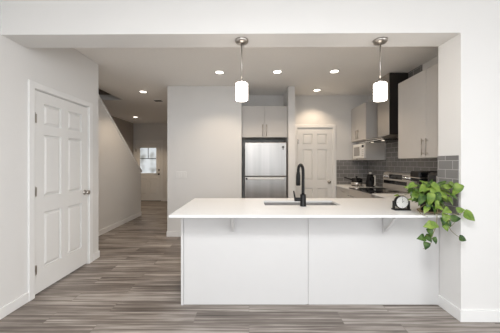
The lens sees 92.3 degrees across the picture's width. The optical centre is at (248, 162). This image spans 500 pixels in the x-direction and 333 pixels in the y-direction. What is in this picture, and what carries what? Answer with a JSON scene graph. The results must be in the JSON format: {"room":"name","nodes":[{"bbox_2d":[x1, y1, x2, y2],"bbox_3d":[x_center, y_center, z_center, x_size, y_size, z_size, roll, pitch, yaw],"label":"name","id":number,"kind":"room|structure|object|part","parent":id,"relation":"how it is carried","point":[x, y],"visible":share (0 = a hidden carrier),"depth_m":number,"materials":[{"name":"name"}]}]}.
{"room":"kitchen","nodes":[
{"label":"kitchen","id":0,"kind":"room"},
{"bbox_2d":[0,0,97,307],"bbox_3d":[-2.480,-0.030,0.190,0.720,2.720,6.380,0,0,0],"label":"wall","id":1,"kind":"structure","parent":0,"point":[69,71],"depth_m":2.23,"materials":[{"name":"paint"}]},
{"bbox_2d":[0,250,99,319],"bbox_3d":[-2.313,1.282,0.197,0.413,0.095,6.393,0,0,0],"label":"baseboard","id":2,"kind":"structure","parent":1,"relation":"attached to","point":[17,303],"depth_m":2.17,"materials":[{"name":"paint"}]},
{"bbox_2d":[28,80,92,301],"bbox_3d":[-2.150,0.265,2.767,0.180,2.130,0.939,0,0,0],"label":"door","id":3,"kind":"structure","parent":1,"relation":"in","point":[60,124],"depth_m":2.68,"materials":[{"name":"paint"}]},
{"bbox_3d":[-2.136,-0.501,2.600,0.018,0.211,0.221,0,0,0],"label":"panel","id":4,"kind":"part","parent":3,"relation":"part of","materials":[{"name":"paint"}]},
{"bbox_3d":[-2.136,0.025,2.600,0.018,0.627,0.221,0,0,0],"label":"panel","id":5,"kind":"part","parent":3,"relation":"part of","materials":[{"name":"paint"}]},
{"bbox_3d":[-2.136,0.790,2.600,0.018,0.557,0.221,0,0,0],"label":"panel","id":6,"kind":"part","parent":3,"relation":"part of","materials":[{"name":"paint"}]},
{"bbox_3d":[-2.136,-0.501,2.933,0.018,0.211,0.221,0,0,0],"label":"panel","id":7,"kind":"part","parent":3,"relation":"part of","materials":[{"name":"paint"}]},
{"bbox_3d":[-2.136,0.025,2.933,0.018,0.627,0.221,0,0,0],"label":"panel","id":8,"kind":"part","parent":3,"relation":"part of","materials":[{"name":"paint"}]},
{"bbox_3d":[-2.136,0.790,2.933,0.018,0.557,0.221,0,0,0],"label":"panel","id":9,"kind":"part","parent":3,"relation":"part of","materials":[{"name":"paint"}]},
{"bbox_2d":[98,88,140,230],"bbox_3d":[-3.455,-1.020,4.675,1.430,4.700,2.830,0,0,0],"label":"wall","id":10,"kind":"structure","parent":0,"point":[119,175],"depth_m":4.89,"materials":[{"name":"paint"}]},
{"bbox_2d":[98,212,141,235],"bbox_3d":[-2.784,1.282,4.742,0.113,0.095,2.723,0,0,0],"label":"baseboard","id":11,"kind":"structure","parent":10,"relation":"attached to","point":[100,232],"depth_m":5.01,"materials":[{"name":"paint"}]},
{"bbox_2d":[98,94,141,171],"bbox_3d":[-2.789,-0.575,5.140,0.131,1.629,1.982,0,0,0],"label":"trim","id":12,"kind":"structure","parent":10,"relation":"attached to","point":[98,94],"depth_m":5.11,"materials":[{"name":"paint"}]},
{"bbox_2d":[111,116,132,153],"bbox_3d":[-4.110,-0.970,5.830,0.120,4.600,5.140,0,0,0],"label":"wall","id":13,"kind":"structure","parent":0,"point":[125,128],"depth_m":7.93,"materials":[{"name":"paint"}]},
{"bbox_2d":[133,123,166,197],"bbox_3d":[-2.763,-0.030,8.475,2.815,2.720,0.150,0,0,0],"label":"wall","id":14,"kind":"structure","parent":0,"point":[141,131],"depth_m":8.40,"materials":[{"name":"paint"}]},
{"bbox_2d":[133,140,162,200],"bbox_3d":[-3.527,0.266,8.445,1.031,2.128,0.210,0,0,0],"label":"door","id":15,"kind":"structure","parent":14,"relation":"in","point":[148,154],"depth_m":8.40,"materials":[{"name":"paint"},{"name":"glass"}]},
{"bbox_3d":[-3.712,0.814,8.416,0.248,0.552,0.018,0,0,0],"label":"panel","id":16,"kind":"part","parent":15,"relation":"part of","materials":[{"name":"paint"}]},
{"bbox_3d":[-3.527,-0.086,8.420,0.596,0.910,0.028,0,0,0],"label":"glass pane","id":17,"kind":"part","parent":15,"relation":"part of","materials":[{"name":"grey"}]},
{"bbox_3d":[-3.527,-0.086,8.409,0.666,0.980,0.033,0,0,0],"label":"glass frame","id":18,"kind":"part","parent":15,"relation":"part of","materials":[{"name":"paint"}]},
{"bbox_3d":[-3.342,0.814,8.416,0.248,0.552,0.018,0,0,0],"label":"panel","id":19,"kind":"part","parent":15,"relation":"part of","materials":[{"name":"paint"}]},
{"bbox_2d":[167,86,241,230],"bbox_3d":[-0.805,-0.030,6.369,1.340,2.720,4.063,0,0,0],"label":"wall","id":20,"kind":"structure","parent":0,"point":[204,123],"depth_m":4.34,"materials":[{"name":"paint"}]},
{"bbox_2d":[166,231,180,236],"bbox_3d":[-0.811,1.282,6.362,1.353,0.095,4.076,0,0,0],"label":"baseboard","id":21,"kind":"structure","parent":20,"relation":"attached to","point":[168,233],"depth_m":4.32,"materials":[{"name":"paint"}]},
{"bbox_2d":[1,0,437,122],"bbox_3d":[0.050,-1.450,2.775,8.500,0.120,11.550,0,0,0],"label":"ceiling","id":22,"kind":"structure","parent":0,"point":[122,72],"depth_m":3.61,"materials":[{"name":"paint"}]},
{"bbox_2d":[215,70,224,73],"bbox_3d":[-0.450,-1.386,3.670,0.156,0.007,0.156,0,0,0],"label":"recessed light","id":23,"kind":"object","parent":22,"relation":"in","point":[216,71],"visible":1,"depth_m":3.67,"materials":[{"name":"paint"}]},
{"bbox_2d":[272,70,281,73],"bbox_3d":[0.430,-1.386,3.650,0.156,0.007,0.156,0,0,0],"label":"recessed light","id":24,"kind":"object","parent":22,"relation":"in","point":[273,71],"visible":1,"depth_m":3.63,"materials":[{"name":"white"}]},
{"bbox_2d":[329,69,339,72],"bbox_3d":[1.290,-1.386,3.630,0.156,0.007,0.156,0,0,0],"label":"recessed light","id":25,"kind":"object","parent":22,"relation":"in","point":[333,70],"visible":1,"depth_m":3.63,"materials":[{"name":"white"}]},
{"bbox_2d":[0,201,499,332],"bbox_3d":[0.050,1.360,2.750,8.500,0.060,11.700,0,0,0],"label":"floor","id":26,"kind":"structure","parent":0,"point":[134,284],"depth_m":2.18,"materials":[{"name":"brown wood"}]},
{"bbox_2d":[245,141,286,197],"bbox_3d":[0.303,0.469,4.631,0.762,1.723,0.578,0,0,0],"label":"refrigerator","id":27,"kind":"object","parent":26,"relation":"on","point":[265,162],"visible":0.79,"depth_m":4.36,"materials":[{"name":"metal"}]},
{"bbox_3d":[0.303,0.285,4.351,0.662,0.033,0.018,0,0,0],"label":"handle","id":28,"kind":"part","parent":27,"relation":"part of","materials":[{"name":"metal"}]},
{"bbox_3d":[0.303,0.742,4.395,0.762,0.977,0.070,0,0,0],"label":"fridge door","id":29,"kind":"part","parent":27,"relation":"part of","materials":[{"name":"metal"}]},
{"bbox_3d":[0.303,-0.067,4.395,0.762,0.616,0.070,0,0,0],"label":"freezer door","id":30,"kind":"part","parent":27,"relation":"part of","materials":[{"name":"metal"}]},
{"bbox_2d":[181,218,438,304],"bbox_3d":[0.572,0.895,2.498,2.417,0.869,0.876,0,0,0],"label":"base cabinet","id":31,"kind":"object","parent":26,"relation":"on","point":[225,261],"visible":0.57,"depth_m":2.25,"materials":[{"name":"white wood"}]},
{"bbox_3d":[-0.625,0.895,2.571,0.024,0.869,0.657,0,0,0],"label":"panel","id":32,"kind":"part","parent":31,"relation":"part of","materials":[{"name":"white wood"}]},
{"bbox_3d":[-0.034,0.893,2.255,1.153,0.865,0.018,0,0,0],"label":"panel","id":33,"kind":"part","parent":31,"relation":"part of","materials":[{"name":"white wood"}]},
{"bbox_2d":[169,193,460,217],"bbox_3d":[0.883,0.450,2.744,3.116,0.020,1.447,0,0,0],"label":"countertop","id":34,"kind":"structure","parent":31,"relation":"on","point":[197,207],"depth_m":2.27,"materials":[{"name":"white stone"}]},
{"bbox_2d":[293,163,305,206],"bbox_3d":[0.518,0.222,2.518,0.136,0.435,0.191,0,0,0],"label":"kitchen faucet","id":35,"kind":"object","parent":34,"relation":"on","point":[302,199],"visible":0.99,"depth_m":2.45,"materials":[{"name":"black metal"}]},
{"bbox_3d":[0.489,0.337,2.455,0.078,0.107,0.038,0,0,0],"label":"lever","id":36,"kind":"part","parent":35,"relation":"part of","materials":[{"name":"black metal"}]},
{"bbox_2d":[264,202,335,204],"bbox_3d":[0.565,0.564,2.650,0.824,0.208,0.324,0,0,0],"label":"sink","id":37,"kind":"object","parent":34,"relation":"in","point":[265,203],"visible":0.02,"depth_m":2.80,"materials":[{"name":"metal"}]},
{"bbox_2d":[391,195,410,210],"bbox_3d":[1.426,0.373,2.250,0.150,0.134,0.064,0,0,0],"label":"desk clock","id":38,"kind":"object","parent":34,"relation":"on","point":[401,202],"visible":0.99,"depth_m":2.23,"materials":[{"name":"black plastic"}]},
{"bbox_2d":[409,171,436,196],"bbox_3d":[2.168,0.267,2.930,0.303,0.344,0.220,0,0,0],"label":"coffee maker","id":39,"kind":"object","parent":34,"relation":"on","point":[415,176],"visible":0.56,"depth_m":2.86,"materials":[{"name":"black plastic"}]},
{"bbox_2d":[428,172,436,182],"bbox_3d":[2.130,0.273,2.640,0.320,0.335,0.220,0,0,0],"label":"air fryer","id":40,"kind":"object","parent":34,"relation":"on","point":[433,175],"visible":0.06,"depth_m":2.65,"materials":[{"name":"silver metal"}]},
{"bbox_2d":[394,180,474,249],"bbox_3d":[1.605,0.426,2.143,0.494,0.566,0.435,0,0,0],"label":"pothos","id":41,"kind":"object","parent":34,"relation":"on","point":[434,196],"visible":0.99,"depth_m":1.97,"materials":[{"name":"plant"}]},
{"bbox_2d":[420,201,436,211],"bbox_3d":[1.620,0.384,2.160,0.156,0.098,0.156,0,0,0],"label":"pot","id":42,"kind":"object","parent":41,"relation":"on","point":[421,209],"depth_m":2.12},
{"bbox_3d":[1.169,0.893,2.255,1.223,0.865,0.018,0,0,0],"label":"panel","id":43,"kind":"part","parent":31,"relation":"part of","materials":[{"name":"white wood"}]},
{"bbox_2d":[337,186,348,197],"bbox_3d":[2.100,0.900,4.580,0.682,0.860,0.692,0,0,0],"label":"base cabinet","id":44,"kind":"object","parent":26,"relation":"on","point":[341,192],"visible":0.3,"depth_m":4.61,"materials":[{"name":"white wood"}]},
{"bbox_2d":[335,184,382,188],"bbox_3d":[2.106,0.455,4.580,0.671,0.030,0.693,0,0,0],"label":"countertop","id":45,"kind":"structure","parent":44,"relation":"on","point":[346,186],"depth_m":4.49,"materials":[{"name":"white stone"}]},
{"bbox_2d":[344,176,362,185],"bbox_3d":[1.998,0.343,4.555,0.311,0.192,0.235,0,0,0],"label":"saucepan","id":46,"kind":"object","parent":45,"relation":"on","point":[356,181],"visible":0.98,"depth_m":4.50,"materials":[{"name":"silver metal"}]},
{"bbox_2d":[366,172,375,186],"bbox_3d":[2.245,0.304,4.422,0.152,0.269,0.188,0,0,0],"label":"kettle","id":47,"kind":"object","parent":45,"relation":"on","point":[371,179],"visible":0.98,"depth_m":4.38,"materials":[{"name":"metal"}]},
{"bbox_2d":[347,172,416,197],"bbox_3d":[2.072,0.743,3.850,0.726,1.175,0.760,0,0,0],"label":"range","id":48,"kind":"object","parent":26,"relation":"on","point":[393,182],"visible":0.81,"depth_m":3.81,"materials":[{"name":"metal"}]},
{"bbox_3d":[1.778,0.468,3.850,0.031,0.044,0.756,0,0,0],"label":"trim","id":49,"kind":"part","parent":48,"relation":"part of","materials":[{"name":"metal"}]},
{"bbox_3d":[1.780,0.776,3.850,0.029,0.568,0.752,0,0,0],"label":"oven door","id":50,"kind":"part","parent":48,"relation":"part of","materials":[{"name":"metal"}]},
{"bbox_2d":[350,188,406,193],"bbox_3d":[2.055,0.439,3.850,0.600,0.013,0.760,0,0,0],"label":"cooktop","id":51,"kind":"object","parent":48,"relation":"in","point":[360,190],"depth_m":3.77,"materials":[{"name":"black glass"}]},
{"bbox_2d":[1,0,499,309],"bbox_3d":[1.090,-0.030,2.146,6.422,2.720,0.280,0,0,0],"label":"wall","id":52,"kind":"structure","parent":0,"point":[30,23],"depth_m":2.03,"materials":[{"name":"paint"}]},
{"bbox_2d":[235,37,247,101],"bbox_3d":[-0.065,-0.828,2.145,0.120,0.537,0.120,0,0,0],"label":"pendant light","id":53,"kind":"object","parent":52,"relation":"hanging from","point":[241,86],"visible":1,"depth_m":2.11,"materials":[{"name":"white glass"}]},
{"bbox_3d":[-0.065,-0.905,2.145,0.011,0.324,0.011,0,0,0],"label":"rod","id":54,"kind":"part","parent":53,"relation":"part of","materials":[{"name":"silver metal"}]},
{"bbox_3d":[-0.065,-0.636,2.145,0.107,0.152,0.107,0,0,0],"label":"lamp shade","id":55,"kind":"part","parent":53,"relation":"part of","materials":[{"name":"white glass"}]},
{"bbox_2d":[373,37,387,101],"bbox_3d":[1.172,-0.828,2.145,0.120,0.537,0.120,0,0,0],"label":"pendant light","id":56,"kind":"object","parent":52,"relation":"hanging from","point":[379,88],"visible":1,"depth_m":2.12,"materials":[{"name":"white glass"}]},
{"bbox_3d":[1.172,-0.905,2.145,0.011,0.324,0.011,0,0,0],"label":"rod","id":57,"kind":"part","parent":56,"relation":"part of","materials":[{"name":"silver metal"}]},
{"bbox_3d":[1.172,-0.636,2.145,0.107,0.152,0.107,0,0,0],"label":"lamp shade","id":58,"kind":"part","parent":56,"relation":"part of","materials":[{"name":"white glass"}]},
{"bbox_2d":[437,155,458,214],"bbox_3d":[1.779,0.188,2.150,0.008,0.505,0.220,0,0,0],"label":"tiled wall","id":59,"kind":"structure","parent":52,"relation":"attached to","point":[447,166],"depth_m":2.12,"materials":[{"name":"grey tile"}]},
{"bbox_2d":[438,295,499,321],"bbox_3d":[3.035,1.282,2.123,2.530,0.095,0.273,0,0,0],"label":"baseboard","id":60,"kind":"structure","parent":52,"relation":"attached to","point":[461,315],"depth_m":2.01,"materials":[{"name":"paint"}]},
{"bbox_2d":[284,86,294,197],"bbox_3d":[0.771,-0.030,4.696,0.118,2.720,0.718,0,0,0],"label":"wall","id":61,"kind":"structure","parent":0,"point":[289,96],"depth_m":4.34,"materials":[{"name":"paint"}]},
{"bbox_2d":[242,95,367,197],"bbox_3d":[1.157,-0.030,4.995,2.585,2.720,0.120,0,0,0],"label":"wall","id":62,"kind":"structure","parent":0,"point":[309,109],"depth_m":4.94,"materials":[{"name":"paint"}]},
{"bbox_2d":[242,106,286,139],"bbox_3d":[0.288,-0.765,4.670,0.841,0.580,0.521,0,0,0],"label":"upper cabinet","id":63,"kind":"object","parent":62,"relation":"attached to","point":[258,122],"visible":0.96,"depth_m":4.44,"materials":[{"name":"white wood"}]},
{"bbox_3d":[0.078,-0.765,4.455,0.418,0.576,0.019,0,0,0],"label":"door","id":64,"kind":"part","parent":63,"relation":"part of","materials":[{"name":"beige wood"}]},
{"bbox_3d":[0.499,-0.765,4.455,0.418,0.576,0.019,0,0,0],"label":"door","id":65,"kind":"part","parent":63,"relation":"part of","materials":[{"name":"beige wood"}]},
{"bbox_2d":[295,125,335,197],"bbox_3d":[1.355,0.271,4.965,0.856,2.118,0.180,0,0,0],"label":"door","id":66,"kind":"structure","parent":62,"relation":"in","point":[315,145],"depth_m":4.94,"materials":[{"name":"paint"}]},
{"bbox_3d":[1.206,-0.491,4.951,0.198,0.211,0.018,0,0,0],"label":"panel","id":67,"kind":"part","parent":66,"relation":"part of","materials":[{"name":"paint"}]},
{"bbox_3d":[1.206,0.035,4.951,0.198,0.627,0.018,0,0,0],"label":"panel","id":68,"kind":"part","parent":66,"relation":"part of","materials":[{"name":"paint"}]},
{"bbox_3d":[1.206,0.800,4.951,0.198,0.557,0.018,0,0,0],"label":"panel","id":69,"kind":"part","parent":66,"relation":"part of","materials":[{"name":"paint"}]},
{"bbox_3d":[1.504,-0.491,4.951,0.198,0.211,0.018,0,0,0],"label":"panel","id":70,"kind":"part","parent":66,"relation":"part of","materials":[{"name":"paint"}]},
{"bbox_3d":[1.504,0.035,4.951,0.198,0.627,0.018,0,0,0],"label":"panel","id":71,"kind":"part","parent":66,"relation":"part of","materials":[{"name":"paint"}]},
{"bbox_3d":[1.504,0.800,4.951,0.198,0.557,0.018,0,0,0],"label":"panel","id":72,"kind":"part","parent":66,"relation":"part of","materials":[{"name":"paint"}]},
{"bbox_2d":[337,160,367,183],"bbox_3d":[2.121,0.190,4.931,0.642,0.500,0.008,0,0,0],"label":"tiled wall","id":73,"kind":"structure","parent":62,"relation":"attached to","point":[350,169],"depth_m":4.93,"materials":[{"name":"grey tile"}]},
{"bbox_2d":[368,56,437,159],"bbox_3d":[2.510,-0.030,3.658,0.120,2.720,2.795,0,0,0],"label":"wall","id":74,"kind":"structure","parent":0,"point":[433,61],"depth_m":3.31,"materials":[{"name":"paint"}]},
{"bbox_2d":[351,102,384,159],"bbox_3d":[2.252,-0.575,4.617,0.377,1.040,0.615,0,0,0],"label":"upper cabinet","id":75,"kind":"object","parent":74,"relation":"attached to","point":[364,118],"visible":0.95,"depth_m":4.31,"materials":[{"name":"white wood"}]},
{"bbox_3d":[2.110,-0.763,4.772,0.019,0.663,0.305,0,0,0],"label":"door","id":76,"kind":"part","parent":75,"relation":"part of","materials":[{"name":"beige wood"}]},
{"bbox_2d":[353,143,364,158],"bbox_3d":[2.240,-0.214,4.567,0.360,0.282,0.465,0,0,0],"label":"microwave","id":77,"kind":"object","parent":75,"relation":"on","point":[358,150],"visible":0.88,"depth_m":4.53,"materials":[{"name":"white plastic"}]},
{"bbox_3d":[2.090,-0.220,4.625,0.023,0.270,0.350,0,0,0],"label":"door","id":78,"kind":"part","parent":77,"relation":"part of","materials":[{"name":"white plastic"}]},
{"bbox_3d":[2.091,-0.220,4.391,0.021,0.270,0.113,0,0,0],"label":"control panel","id":79,"kind":"part","parent":77,"relation":"part of","materials":[{"name":"white plastic"}]},
{"bbox_3d":[2.110,-0.763,4.473,0.019,0.663,0.287,0,0,0],"label":"door","id":80,"kind":"part","parent":75,"relation":"part of","materials":[{"name":"beige wood"}]},
{"bbox_3d":[2.271,-0.575,4.319,0.341,1.040,0.018,0,0,0],"label":"panel","id":81,"kind":"part","parent":75,"relation":"part of","materials":[{"name":"beige wood"}]},
{"bbox_2d":[359,73,407,143],"bbox_3d":[2.170,-0.865,3.850,0.540,1.047,0.760,0,0,0],"label":"range hood","id":82,"kind":"object","parent":74,"relation":"attached to","point":[387,109],"visible":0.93,"depth_m":3.68,"materials":[{"name":"metal"}]},
{"bbox_2d":[366,134,397,142],"bbox_3d":[2.210,-0.386,3.850,0.440,0.089,0.480,0,0,0],"label":"hood","id":83,"kind":"object","parent":82,"relation":"attached to","point":[382,135],"depth_m":3.69,"materials":[{"name":"silver metal"}]},
{"bbox_2d":[368,65,436,187],"bbox_3d":[2.446,-0.475,3.598,0.008,1.830,2.675,0,0,0],"label":"tiled wall","id":84,"kind":"structure","parent":74,"relation":"attached to","point":[392,163],"depth_m":3.97,"materials":[{"name":"grey tile"}]},
{"bbox_2d":[398,63,437,158],"bbox_3d":[2.252,-0.589,2.848,0.377,1.053,1.065,0,0,0],"label":"upper cabinet","id":85,"kind":"object","parent":74,"relation":"attached to","point":[418,94],"visible":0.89,"depth_m":2.96,"materials":[{"name":"white wood"}]},
{"bbox_3d":[2.110,-0.589,3.115,0.019,1.053,0.530,0,0,0],"label":"door","id":86,"kind":"part","parent":85,"relation":"part of","materials":[{"name":"beige wood"}]},
{"bbox_3d":[2.110,-0.589,2.581,0.019,1.053,0.530,0,0,0],"label":"door","id":87,"kind":"part","parent":85,"relation":"part of","materials":[{"name":"beige wood"}]}
]}

